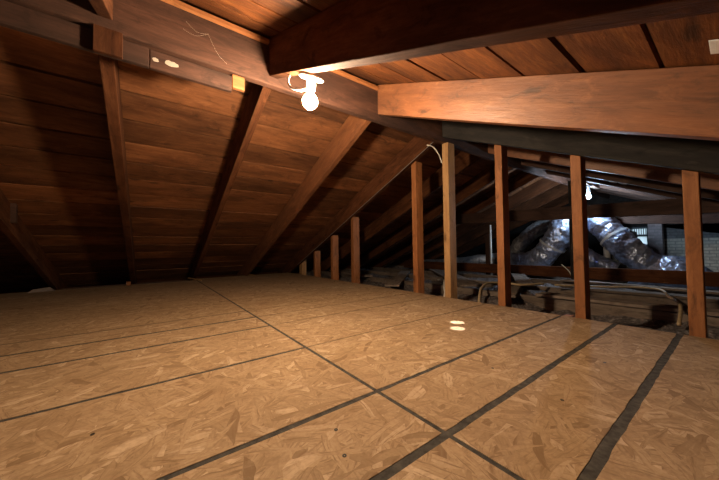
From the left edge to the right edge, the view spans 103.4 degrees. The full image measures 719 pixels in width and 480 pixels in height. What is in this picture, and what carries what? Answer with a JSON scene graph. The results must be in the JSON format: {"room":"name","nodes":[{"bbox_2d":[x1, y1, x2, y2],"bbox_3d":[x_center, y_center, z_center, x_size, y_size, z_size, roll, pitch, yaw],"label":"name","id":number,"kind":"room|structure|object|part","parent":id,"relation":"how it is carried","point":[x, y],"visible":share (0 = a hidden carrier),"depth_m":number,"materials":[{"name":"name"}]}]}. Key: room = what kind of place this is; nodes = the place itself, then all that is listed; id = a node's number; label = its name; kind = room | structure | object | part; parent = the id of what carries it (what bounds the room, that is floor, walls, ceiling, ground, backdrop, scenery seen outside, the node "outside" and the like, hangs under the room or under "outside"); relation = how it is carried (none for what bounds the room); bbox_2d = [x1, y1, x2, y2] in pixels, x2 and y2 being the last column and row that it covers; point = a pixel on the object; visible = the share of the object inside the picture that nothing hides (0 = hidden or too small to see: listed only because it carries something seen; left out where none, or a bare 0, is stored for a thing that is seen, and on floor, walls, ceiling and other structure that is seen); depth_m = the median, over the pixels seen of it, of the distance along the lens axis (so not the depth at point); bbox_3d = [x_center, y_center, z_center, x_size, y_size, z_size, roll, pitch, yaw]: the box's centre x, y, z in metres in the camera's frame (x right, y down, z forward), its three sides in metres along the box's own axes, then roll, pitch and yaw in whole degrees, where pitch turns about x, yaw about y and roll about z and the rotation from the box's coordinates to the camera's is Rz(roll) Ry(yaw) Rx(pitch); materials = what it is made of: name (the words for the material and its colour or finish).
{"room":"attic","nodes":[
{"label":"attic","id":0,"kind":"room"},
{"bbox_2d":[0,26,560,293],"bbox_3d":[-0.495,-0.190,4.014,10.400,1.856,4.386,0,-2,-37],"label":"ceiling","id":1,"kind":"structure","parent":0,"point":[56,160],"depth_m":2.34,"materials":[{"name":"wood"}]},
{"bbox_2d":[0,189,66,289],"bbox_3d":[-2.685,-0.139,2.178,0.045,1.760,3.709,0,-2,-37],"label":"rafter","id":2,"kind":"object","parent":1,"relation":"attached to","point":[17,233],"visible":0.77,"depth_m":2.48,"materials":[{"name":"brown wood"}]},
{"bbox_2d":[10,203,17,222],"bbox_3d":[-2.966,-0.210,1.890,0.900,0.160,0.030,0,-2,-37],"label":"board","id":3,"kind":"object","parent":2,"relation":"attached to","point":[13,206],"visible":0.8,"depth_m":2.14,"materials":[{"name":"brown wood"}]},
{"bbox_2d":[98,55,136,284],"bbox_3d":[-2.123,-0.136,2.596,0.052,1.760,3.709,0,-2,-37],"label":"rafter","id":4,"kind":"object","parent":1,"relation":"attached to","point":[109,69],"visible":0.81,"depth_m":1.70,"materials":[{"name":"brown wood"}]},
{"bbox_2d":[61,279,189,288],"bbox_3d":[-2.948,0.579,3.684,1.280,0.030,0.050,0,-2,-38],"label":"plank","id":5,"kind":"object","parent":4,"relation":"attached to","point":[187,279],"visible":0.48,"depth_m":3.59,"materials":[{"name":"brown wood"}]},
{"bbox_2d":[188,83,270,280],"bbox_3d":[-1.580,-0.133,3.001,0.045,1.760,3.709,0,-2,-37],"label":"rafter","id":6,"kind":"object","parent":1,"relation":"attached to","point":[258,95],"visible":0.67,"depth_m":2.12,"materials":[{"name":"brown wood"}]},
{"bbox_2d":[236,115,370,275],"bbox_3d":[-1.004,-0.129,3.431,0.045,1.760,3.709,0,-2,-37],"label":"rafter","id":7,"kind":"object","parent":1,"relation":"attached to","point":[353,127],"visible":0.72,"depth_m":2.65,"materials":[{"name":"brown wood"}]},
{"bbox_2d":[277,136,435,272],"bbox_3d":[-0.424,-0.126,3.863,0.045,1.760,3.709,0,-2,-37],"label":"rafter","id":8,"kind":"object","parent":1,"relation":"attached to","point":[409,152],"visible":0.77,"depth_m":3.17,"materials":[{"name":"brown wood"}]},
{"bbox_2d":[302,142,432,260],"bbox_3d":[-0.182,-0.221,3.491,0.008,1.180,2.802,0,-2,-37],"label":"electrical cable","id":9,"kind":"object","parent":8,"relation":"attached to","point":[432,142],"visible":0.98,"depth_m":3.02,"materials":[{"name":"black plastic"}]},
{"bbox_2d":[312,151,480,270],"bbox_3d":[0.149,-0.122,4.290,0.045,1.760,3.709,0,-2,-37],"label":"rafter","id":10,"kind":"object","parent":1,"relation":"attached to","point":[462,160],"visible":0.56,"depth_m":3.73,"materials":[{"name":"brown wood"}]},
{"bbox_2d":[342,163,514,268],"bbox_3d":[0.711,-0.119,4.708,0.045,1.760,3.709,0,-2,-37],"label":"rafter","id":11,"kind":"object","parent":1,"relation":"attached to","point":[486,177],"visible":0.58,"depth_m":4.17,"materials":[{"name":"brown wood"}]},
{"bbox_2d":[368,171,538,266],"bbox_3d":[1.272,-0.116,5.127,0.045,1.760,3.709,0,-2,-37],"label":"rafter","id":12,"kind":"object","parent":1,"relation":"attached to","point":[522,178],"visible":0.57,"depth_m":4.50,"materials":[{"name":"brown wood"}]},
{"bbox_2d":[456,198,718,223],"bbox_3d":[2.435,-0.326,3.480,0.040,0.253,2.855,0,-2,-37],"label":"tie","id":13,"kind":"object","parent":12,"relation":"attached to","point":[664,206],"visible":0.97,"depth_m":3.10,"materials":[{"name":"brown wood"}]},
{"bbox_2d":[390,178,559,265],"bbox_3d":[1.833,-0.113,5.545,0.045,1.760,3.709,0,-2,-37],"label":"rafter","id":14,"kind":"object","parent":1,"relation":"attached to","point":[543,184],"visible":0.49,"depth_m":4.67,"materials":[{"name":"brown wood"}]},
{"bbox_2d":[424,184,567,259],"bbox_3d":[2.394,-0.109,5.963,0.045,1.760,3.709,0,-2,-37],"label":"rafter","id":15,"kind":"object","parent":1,"relation":"attached to","point":[559,190],"visible":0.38,"depth_m":5.56,"materials":[{"name":"brown wood"}]},
{"bbox_2d":[435,193,590,259],"bbox_3d":[2.956,-0.106,6.381,0.045,1.760,3.709,0,-2,-37],"label":"rafter","id":16,"kind":"object","parent":1,"relation":"attached to","point":[561,201],"visible":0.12,"depth_m":6.03,"materials":[{"name":"brown wood"}]},
{"bbox_2d":[0,273,718,479],"bbox_3d":[-1.427,0.476,1.053,4.975,0.019,6.019,0,-2,-37],"label":"floor","id":17,"kind":"structure","parent":0,"point":[276,376],"depth_m":0.84,"materials":[{"name":"brown wood"}]},
{"bbox_2d":[28,287,54,292],"bbox_3d":[-3.341,0.522,2.982,0.188,0.041,0.078,0,-2,-37],"label":"wood offcut","id":18,"kind":"object","parent":17,"relation":"on","point":[46,288],"visible":1,"depth_m":2.98,"materials":[{"name":"brown wood"}]},
{"bbox_2d":[179,0,718,84],"bbox_3d":[1.698,-0.435,1.073,10.400,1.572,3.584,0,-2,-37],"label":"ceiling","id":19,"kind":"structure","parent":0,"point":[680,42],"depth_m":1.01,"materials":[{"name":"wood"}]},
{"bbox_2d":[89,0,112,19],"bbox_3d":[-0.040,-0.326,-0.174,0.045,1.572,3.149,0,-2,-37],"label":"rafter","id":20,"kind":"object","parent":19,"relation":"attached to","point":[103,8],"visible":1,"depth_m":1.00,"materials":[{"name":"brown wood"}]},
{"bbox_2d":[269,0,718,78],"bbox_3d":[0.494,-0.323,0.224,0.047,1.572,3.149,0,-2,-37],"label":"rafter","id":21,"kind":"object","parent":19,"relation":"attached to","point":[349,33],"visible":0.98,"depth_m":0.63,"materials":[{"name":"brown wood"}]},
{"bbox_2d":[287,75,306,90],"bbox_3d":[-0.294,-0.711,1.268,0.140,0.131,0.052,-2,-2,45],"label":"power cord","id":22,"kind":"object","parent":21,"relation":"hanging from","point":[289,76],"visible":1,"depth_m":1.24,"materials":[{"name":"white plastic"}]},
{"bbox_2d":[298,72,323,109],"bbox_3d":[-0.210,-0.656,1.241,0.112,0.157,0.104,0,-2,-37],"label":"light fixture","id":23,"kind":"object","parent":21,"relation":"attached to","point":[310,102],"visible":1,"depth_m":1.23,"materials":[{"name":"white ceramic"}]},
{"bbox_3d":[-0.218,-0.616,1.251,0.067,0.078,0.066,0,-2,-37],"label":"bulb","id":24,"kind":"part","parent":23,"relation":"part of","materials":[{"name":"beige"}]},
{"bbox_2d":[306,79,315,92],"bbox_3d":[-0.211,-0.680,1.243,0.044,0.057,0.048,0,-2,-37],"label":"socket","id":25,"kind":"object","parent":23,"relation":"attached to","point":[310,83],"depth_m":1.23,"materials":[{"name":"white ceramic"}]},
{"bbox_2d":[378,65,718,140],"bbox_3d":[1.091,-0.319,0.668,0.045,1.572,3.149,0,-2,-37],"label":"rafter","id":26,"kind":"object","parent":19,"relation":"attached to","point":[675,102],"visible":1,"depth_m":1.02,"materials":[{"name":"brown wood"}]},
{"bbox_2d":[442,120,718,174],"bbox_3d":[1.652,-0.316,1.086,0.045,1.572,3.149,0,-2,-37],"label":"rafter","id":27,"kind":"object","parent":19,"relation":"attached to","point":[696,155],"visible":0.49,"depth_m":1.52,"materials":[{"name":"brown wood"}]},
{"bbox_2d":[488,144,718,190],"bbox_3d":[2.222,-0.312,1.511,0.045,1.572,3.149,0,-2,-37],"label":"rafter","id":28,"kind":"object","parent":19,"relation":"attached to","point":[662,174],"visible":0.44,"depth_m":2.00,"materials":[{"name":"brown wood"}]},
{"bbox_2d":[546,170,682,198],"bbox_3d":[3.344,-0.306,2.347,0.045,1.572,3.149,0,-2,-37],"label":"rafter","id":29,"kind":"object","parent":19,"relation":"attached to","point":[592,180],"visible":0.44,"depth_m":3.00,"materials":[{"name":"brown wood"}]},
{"bbox_2d":[586,182,598,188],"bbox_3d":[2.878,-0.692,3.565,0.730,0.014,0.050,0,-2,-37],"label":"batten","id":30,"kind":"object","parent":29,"relation":"attached to","point":[593,186],"visible":0.36,"depth_m":3.67,"materials":[{"name":"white wood"}]},
{"bbox_2d":[586,184,592,198],"bbox_3d":[2.852,-0.599,3.542,0.104,0.171,0.104,0,-2,-37],"label":"light fixture","id":31,"kind":"object","parent":30,"relation":"attached to","point":[588,185],"visible":0.86,"depth_m":3.52,"materials":[{"name":"white metal"}]},
{"bbox_2d":[521,159,718,200],"bbox_3d":[2.783,-0.309,1.929,0.045,1.572,3.149,0,-2,-37],"label":"rafter","id":32,"kind":"object","parent":19,"relation":"attached to","point":[675,188],"visible":0.4,"depth_m":2.49,"materials":[{"name":"brown wood"}]},
{"bbox_2d":[567,178,674,199],"bbox_3d":[3.905,-0.302,2.765,0.045,1.572,3.149,0,-2,-37],"label":"rafter","id":33,"kind":"object","parent":19,"relation":"attached to","point":[649,195],"visible":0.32,"depth_m":3.49,"materials":[{"name":"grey wood"}]},
{"bbox_2d":[618,214,718,223],"bbox_3d":[3.606,-0.237,3.246,0.040,0.164,0.986,0,-2,-37],"label":"tie","id":34,"kind":"object","parent":33,"relation":"attached to","point":[706,218],"visible":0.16,"depth_m":3.30,"materials":[{"name":"brown wood"}]},
{"bbox_2d":[590,187,718,213],"bbox_3d":[4.467,-0.299,3.184,0.045,1.572,3.149,0,-2,-37],"label":"rafter","id":35,"kind":"object","parent":19,"relation":"attached to","point":[601,189],"visible":0.21,"depth_m":4.03,"materials":[{"name":"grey wood"}]},
{"bbox_2d":[596,190,713,213],"bbox_3d":[5.028,-0.296,3.602,0.045,1.572,3.149,0,-2,-37],"label":"rafter","id":36,"kind":"object","parent":19,"relation":"attached to","point":[620,195],"visible":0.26,"depth_m":4.58,"materials":[{"name":"brown wood"}]},
{"bbox_2d":[709,39,718,53],"bbox_3d":[0.920,-0.457,0.660,0.080,0.060,0.132,0,-2,-37],"label":"metal bracket","id":37,"kind":"object","parent":19,"relation":"attached to","point":[713,44],"visible":1,"depth_m":0.70,"materials":[{"name":"metal"}]},
{"bbox_2d":[456,194,718,271],"bbox_3d":[4.570,-0.129,5.657,0.112,1.830,7.400,0,-2,-37],"label":"wall","id":38,"kind":"structure","parent":0,"point":[674,236],"depth_m":4.80,"materials":[{"name":"paint"}]},
{"bbox_2d":[5,0,609,198],"bbox_3d":[0.712,-0.922,2.399,10.000,0.228,0.040,0,-2,-37],"label":"board","id":39,"kind":"object","parent":38,"relation":"attached to","point":[160,26],"visible":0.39,"depth_m":1.36,"materials":[{"name":"brown wood"}]},
{"bbox_2d":[0,0,148,68],"bbox_3d":[-2.094,-0.775,0.305,3.000,0.082,0.022,0,-2,-37],"label":"board","id":40,"kind":"object","parent":39,"relation":"attached to","point":[13,16],"visible":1,"depth_m":1.03,"materials":[{"name":"brown wood"}]},
{"bbox_2d":[93,24,122,59],"bbox_3d":[-0.982,-0.773,1.109,0.087,0.100,0.017,0,-2,-37],"label":"wood block","id":41,"kind":"object","parent":40,"relation":"attached to","point":[106,41],"visible":1,"depth_m":1.10,"materials":[{"name":"brown wood"}]},
{"bbox_2d":[150,49,231,92],"bbox_3d":[-0.759,-0.765,1.300,0.322,0.078,0.022,0,-2,-37],"label":"board","id":42,"kind":"object","parent":39,"relation":"attached to","point":[188,71],"visible":1,"depth_m":1.29,"materials":[{"name":"brown wood"}]},
{"bbox_2d":[152,58,178,66],"bbox_3d":[-0.838,-0.769,1.227,0.094,0.024,0.002,0,-2,-37],"label":"foam","id":43,"kind":"object","parent":42,"relation":"attached to","point":[169,63],"visible":1,"depth_m":1.23,"materials":[{"name":"beige plastic"}]},
{"bbox_2d":[161,0,269,44],"bbox_3d":[-0.717,-1.031,1.296,0.610,0.018,0.024,0,-2,-37],"label":"batten","id":44,"kind":"object","parent":39,"relation":"on","point":[176,3],"visible":1,"depth_m":1.32,"materials":[{"name":"brown wood"}]},
{"bbox_2d":[232,74,244,92],"bbox_3d":[-0.605,-0.781,1.415,0.057,0.067,0.022,0,-2,-37],"label":"wood block","id":45,"kind":"object","parent":39,"relation":"attached to","point":[238,83],"visible":0.89,"depth_m":1.41,"materials":[{"name":"yellow wood"}]},
{"bbox_2d":[331,69,378,90],"bbox_3d":[-0.151,-1.028,1.718,0.690,0.018,0.024,0,-2,-37],"label":"batten","id":46,"kind":"object","parent":39,"relation":"on","point":[339,72],"visible":0.5,"depth_m":1.80,"materials":[{"name":"brown wood"}]},
{"bbox_2d":[629,227,647,244],"bbox_3d":[4.984,0.017,5.052,0.090,0.495,0.255,0,-2,-37],"label":"window","id":47,"kind":"structure","parent":38,"relation":"in","point":[642,232],"depth_m":5.01,"materials":[{"name":"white glass"}]},
{"bbox_3d":[4.991,0.087,5.055,0.006,0.295,0.205,0,-2,-37],"label":"pane","id":48,"kind":"part","parent":47,"relation":"part of","materials":[{"name":"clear glass"}]},
{"bbox_3d":[0.419,0.772,2.779,10.400,0.030,8.400,0,-2,-37],"label":"floor","id":49,"kind":"structure","parent":0,"visible":0},
{"bbox_2d":[296,267,718,339],"bbox_3d":[2.541,0.579,4.150,4.860,0.126,7.050,0,-2,-37],"label":"insulation","id":50,"kind":"object","parent":49,"relation":"on","point":[660,325],"visible":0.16,"depth_m":2.47},
{"bbox_2d":[328,269,372,276],"bbox_3d":[-0.238,0.558,4.918,0.185,0.027,1.628,0,-2,-26],"label":"plank","id":51,"kind":"object","parent":50,"relation":"on","point":[340,270],"visible":0.5,"depth_m":4.62,"materials":[{"name":"brown wood"}]},
{"bbox_2d":[437,279,444,296],"bbox_3d":[0.946,0.506,3.213,0.086,0.110,1.411,-1,-2,13],"label":"electrical cable","id":52,"kind":"object","parent":50,"relation":"on","point":[437,279],"visible":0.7,"depth_m":2.87,"materials":[{"name":"beige plastic"}]},
{"bbox_2d":[424,253,496,263],"bbox_3d":[1.948,0.442,5.771,0.366,0.364,1.685,1,-2,-43],"label":"flexible duct","id":53,"kind":"object","parent":50,"relation":"on","point":[481,259],"visible":0.38,"depth_m":5.34,"materials":[{"name":"metal"}]},
{"bbox_2d":[485,234,490,274],"bbox_3d":[2.048,0.265,4.505,0.050,0.710,0.070,0,-2,-37],"label":"vertical post","id":54,"kind":"object","parent":50,"relation":"on","point":[487,236],"visible":0.43,"depth_m":4.49,"materials":[{"name":"brown wood"}]},
{"bbox_2d":[490,225,492,274],"bbox_3d":[2.047,0.188,4.414,0.024,0.840,0.024,0,-2,-37],"label":"vent pipe","id":55,"kind":"object","parent":50,"relation":"on","point":[490,225],"visible":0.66,"depth_m":4.41,"materials":[{"name":"white plastic"}]},
{"bbox_2d":[510,220,549,252],"bbox_3d":[3.042,0.059,5.096,1.068,0.868,0.564,-2,-2,29],"label":"flexible duct","id":56,"kind":"object","parent":50,"relation":"on","point":[532,232],"visible":0.49,"depth_m":4.90,"materials":[{"name":"metal"}]},
{"bbox_2d":[510,219,569,265],"bbox_3d":[2.715,0.054,4.388,0.751,0.964,1.179,0,-2,-37],"label":"flexible duct","id":57,"kind":"object","parent":50,"relation":"on","point":[554,241],"visible":0.64,"depth_m":3.95,"materials":[{"name":"metal"}]},
{"bbox_2d":[404,261,718,286],"bbox_3d":[2.416,0.410,3.783,0.047,0.152,5.000,0,-2,-37],"label":"cross beam","id":58,"kind":"structure","parent":50,"relation":"on","point":[615,274],"depth_m":3.25,"materials":[{"name":"brown wood"}]},
{"bbox_2d":[568,180,573,279],"bbox_3d":[2.570,-0.070,3.422,0.090,1.290,0.040,0,-2,-37],"label":"vertical post","id":59,"kind":"object","parent":50,"relation":"on","point":[569,182],"visible":0.36,"depth_m":3.40,"materials":[{"name":"brown wood"}]},
{"bbox_2d":[566,242,619,267],"bbox_3d":[3.379,0.201,4.218,0.307,0.652,0.765,0,-2,-22],"label":"flexible duct","id":60,"kind":"object","parent":50,"relation":"on","point":[596,260],"visible":0.4,"depth_m":4.00,"materials":[{"name":"metal"}]},
{"bbox_2d":[603,247,610,258],"bbox_3d":[3.628,0.055,4.168,0.080,1.050,0.080,0,-2,-37],"label":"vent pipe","id":61,"kind":"object","parent":50,"relation":"on","point":[606,253],"visible":0.02,"depth_m":4.14,"materials":[{"name":"metal"}]},
{"bbox_2d":[611,231,637,268],"bbox_3d":[3.962,0.158,4.208,0.415,0.678,0.299,0,-2,-37],"label":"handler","id":62,"kind":"object","parent":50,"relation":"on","point":[622,266],"visible":0.1,"depth_m":4.12,"materials":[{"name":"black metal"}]},
{"bbox_3d":[3.793,0.176,4.100,0.015,0.440,0.190,0,-2,-37],"label":"access panel","id":63,"kind":"part","parent":62,"relation":"part of","materials":[{"name":"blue metal"}]},
{"bbox_2d":[587,217,662,268],"bbox_3d":[3.245,0.024,3.480,0.634,1.004,0.943,0,-2,-37],"label":"flexible duct","id":64,"kind":"object","parent":50,"relation":"on","point":[629,250],"visible":0.63,"depth_m":3.30,"materials":[{"name":"metal"}]},
{"bbox_2d":[627,255,718,289],"bbox_3d":[3.438,0.326,3.100,0.512,0.318,0.692,0,-2,-37],"label":"flexible duct","id":65,"kind":"object","parent":50,"relation":"on","point":[672,262],"visible":0.34,"depth_m":3.02,"materials":[{"name":"silver metal"}]},
{"bbox_2d":[309,270,718,326],"bbox_3d":[1.112,0.593,2.991,0.045,0.180,7.100,0,-2,-37],"label":"joist","id":66,"kind":"object","parent":49,"relation":"on","point":[597,309],"visible":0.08,"depth_m":2.23,"materials":[{"name":"brown wood"}]},
{"bbox_2d":[385,271,409,286],"bbox_3d":[0.578,0.524,4.031,0.165,0.026,1.882,-1,-2,14],"label":"plank","id":67,"kind":"object","parent":66,"relation":"on","point":[396,281],"visible":1,"depth_m":3.61,"materials":[{"name":"brown wood"}]},
{"bbox_2d":[511,285,521,297],"bbox_3d":[1.439,0.469,2.667,0.102,0.026,0.747,-2,-2,33],"label":"plank","id":68,"kind":"object","parent":66,"relation":"on","point":[514,289],"visible":0.44,"depth_m":2.57,"materials":[{"name":"brown wood"}]},
{"bbox_2d":[478,282,543,301],"bbox_3d":[1.315,0.471,2.648,1.129,0.122,0.321,0,-2,-37],"label":"electrical cable","id":69,"kind":"object","parent":68,"relation":"on","point":[487,283],"visible":0.8,"depth_m":2.79,"materials":[{"name":"beige plastic"}]},
{"bbox_2d":[536,292,718,316],"bbox_3d":[1.957,0.446,1.941,0.154,0.025,1.301,0,-2,-39],"label":"plank","id":70,"kind":"object","parent":66,"relation":"on","point":[646,305],"visible":0.86,"depth_m":1.98,"materials":[{"name":"brown wood"}]},
{"bbox_2d":[554,284,682,325],"bbox_3d":[2.200,0.449,2.158,0.699,0.094,1.204,-1,-2,6],"label":"electrical cable","id":71,"kind":"object","parent":70,"relation":"on","point":[680,307],"visible":0.91,"depth_m":2.42,"materials":[{"name":"beige plastic"}]},
{"bbox_2d":[340,268,718,308],"bbox_3d":[1.674,0.597,3.409,0.045,0.180,7.100,0,-2,-37],"label":"joist","id":72,"kind":"object","parent":49,"relation":"on","point":[651,299],"visible":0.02,"depth_m":2.65,"materials":[{"name":"brown wood"}]},
{"bbox_2d":[428,269,484,286],"bbox_3d":[1.345,0.525,4.491,0.264,0.026,2.938,-1,-2,5],"label":"plank","id":73,"kind":"object","parent":72,"relation":"on","point":[462,281],"visible":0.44,"depth_m":3.42,"materials":[{"name":"brown wood"}]},
{"bbox_2d":[572,287,718,302],"bbox_3d":[2.561,0.452,2.267,0.155,0.025,1.400,0,-2,-38],"label":"plank","id":74,"kind":"object","parent":72,"relation":"on","point":[596,289],"visible":0.73,"depth_m":2.39,"materials":[{"name":"brown wood"}]},
{"bbox_2d":[364,266,718,296],"bbox_3d":[2.235,0.600,3.828,0.045,0.180,7.100,0,-2,-37],"label":"joist","id":75,"kind":"object","parent":49,"relation":"on","point":[395,270],"visible":0.02,"depth_m":3.95,"materials":[{"name":"brown wood"}]},
{"bbox_2d":[511,273,533,285],"bbox_3d":[2.007,0.473,3.537,0.166,0.026,1.297,-1,-2,26],"label":"plank","id":76,"kind":"object","parent":75,"relation":"on","point":[518,278],"visible":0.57,"depth_m":3.35,"materials":[{"name":"grey wood"}]},
{"bbox_2d":[560,279,718,294],"bbox_3d":[2.756,0.465,2.911,0.124,0.022,1.208,0,-2,-30],"label":"plank","id":77,"kind":"object","parent":75,"relation":"on","point":[565,280],"visible":0.73,"depth_m":2.81,"materials":[{"name":"brown wood"}]},
{"bbox_2d":[386,265,718,290],"bbox_3d":[2.796,0.603,4.246,0.045,0.180,7.100,0,-2,-37],"label":"joist","id":78,"kind":"object","parent":49,"relation":"on","point":[389,266],"visible":0.02,"depth_m":4.11,"materials":[{"name":"brown wood"}]},
{"bbox_2d":[648,224,664,255],"bbox_3d":[5.011,0.092,4.789,0.200,1.330,0.165,0,-2,-37],"label":"brick chimney","id":79,"kind":"object","parent":49,"relation":"on","point":[655,231],"visible":0.29,"depth_m":4.73,"materials":[{"name":"grey brick"}]},
{"bbox_3d":[0.496,0.616,2.718,0.090,0.036,5.800,0,-2,-37],"label":"plate","id":80,"kind":"object","parent":49,"relation":"on","visible":0},
{"bbox_2d":[299,260,305,274],"bbox_3d":[-0.924,0.475,4.634,0.076,0.382,0.100,0,-2,-37],"label":"stud","id":81,"kind":"object","parent":80,"relation":"on","point":[302,267],"visible":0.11,"depth_m":4.60,"materials":[{"name":"brown wood"}]},
{"bbox_2d":[314,251,320,276],"bbox_3d":[-0.632,0.407,4.230,0.090,0.489,0.051,0,-2,-37],"label":"stud","id":82,"kind":"object","parent":80,"relation":"on","point":[317,267],"visible":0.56,"depth_m":4.21,"materials":[{"name":"brown wood"}]},
{"bbox_2d":[331,235,338,279],"bbox_3d":[-0.335,0.287,3.833,0.090,0.700,0.056,0,-2,-37],"label":"stud","id":83,"kind":"object","parent":80,"relation":"on","point":[334,238],"visible":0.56,"depth_m":3.81,"materials":[{"name":"brown wood"}]},
{"bbox_2d":[351,217,359,283],"bbox_3d":[-0.050,0.172,3.451,0.090,0.901,0.057,0,-2,-37],"label":"stud","id":84,"kind":"object","parent":80,"relation":"on","point":[355,247],"visible":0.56,"depth_m":3.43,"materials":[{"name":"brown wood"}]},
{"bbox_2d":[411,161,423,293],"bbox_3d":[0.546,-0.067,2.654,0.090,1.321,0.057,0,-2,-37],"label":"stud","id":85,"kind":"object","parent":80,"relation":"on","point":[416,167],"visible":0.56,"depth_m":2.63,"materials":[{"name":"brown wood"}]},
{"bbox_2d":[442,142,456,298],"bbox_3d":[0.755,-0.112,2.373,0.090,1.392,0.060,0,-2,-37],"label":"stud","id":86,"kind":"object","parent":80,"relation":"on","point":[448,165],"visible":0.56,"depth_m":2.35,"materials":[{"name":"brown wood"}]},
{"bbox_2d":[494,145,511,306],"bbox_3d":[1.020,-0.055,2.017,0.090,1.252,0.050,0,-2,-37],"label":"stud","id":87,"kind":"object","parent":80,"relation":"on","point":[501,158],"visible":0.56,"depth_m":1.99,"materials":[{"name":"brown wood"}]},
{"bbox_2d":[570,155,590,319],"bbox_3d":[1.290,0.029,1.655,0.090,1.057,0.051,0,-2,-37],"label":"stud","id":88,"kind":"object","parent":80,"relation":"on","point":[577,163],"visible":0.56,"depth_m":1.63,"materials":[{"name":"brown wood"}]},
{"bbox_2d":[682,170,707,337],"bbox_3d":[1.547,0.110,1.308,0.090,0.871,0.051,0,-2,-37],"label":"stud","id":89,"kind":"object","parent":80,"relation":"on","point":[691,184],"visible":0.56,"depth_m":1.28,"materials":[{"name":"brown wood"}]}
]}

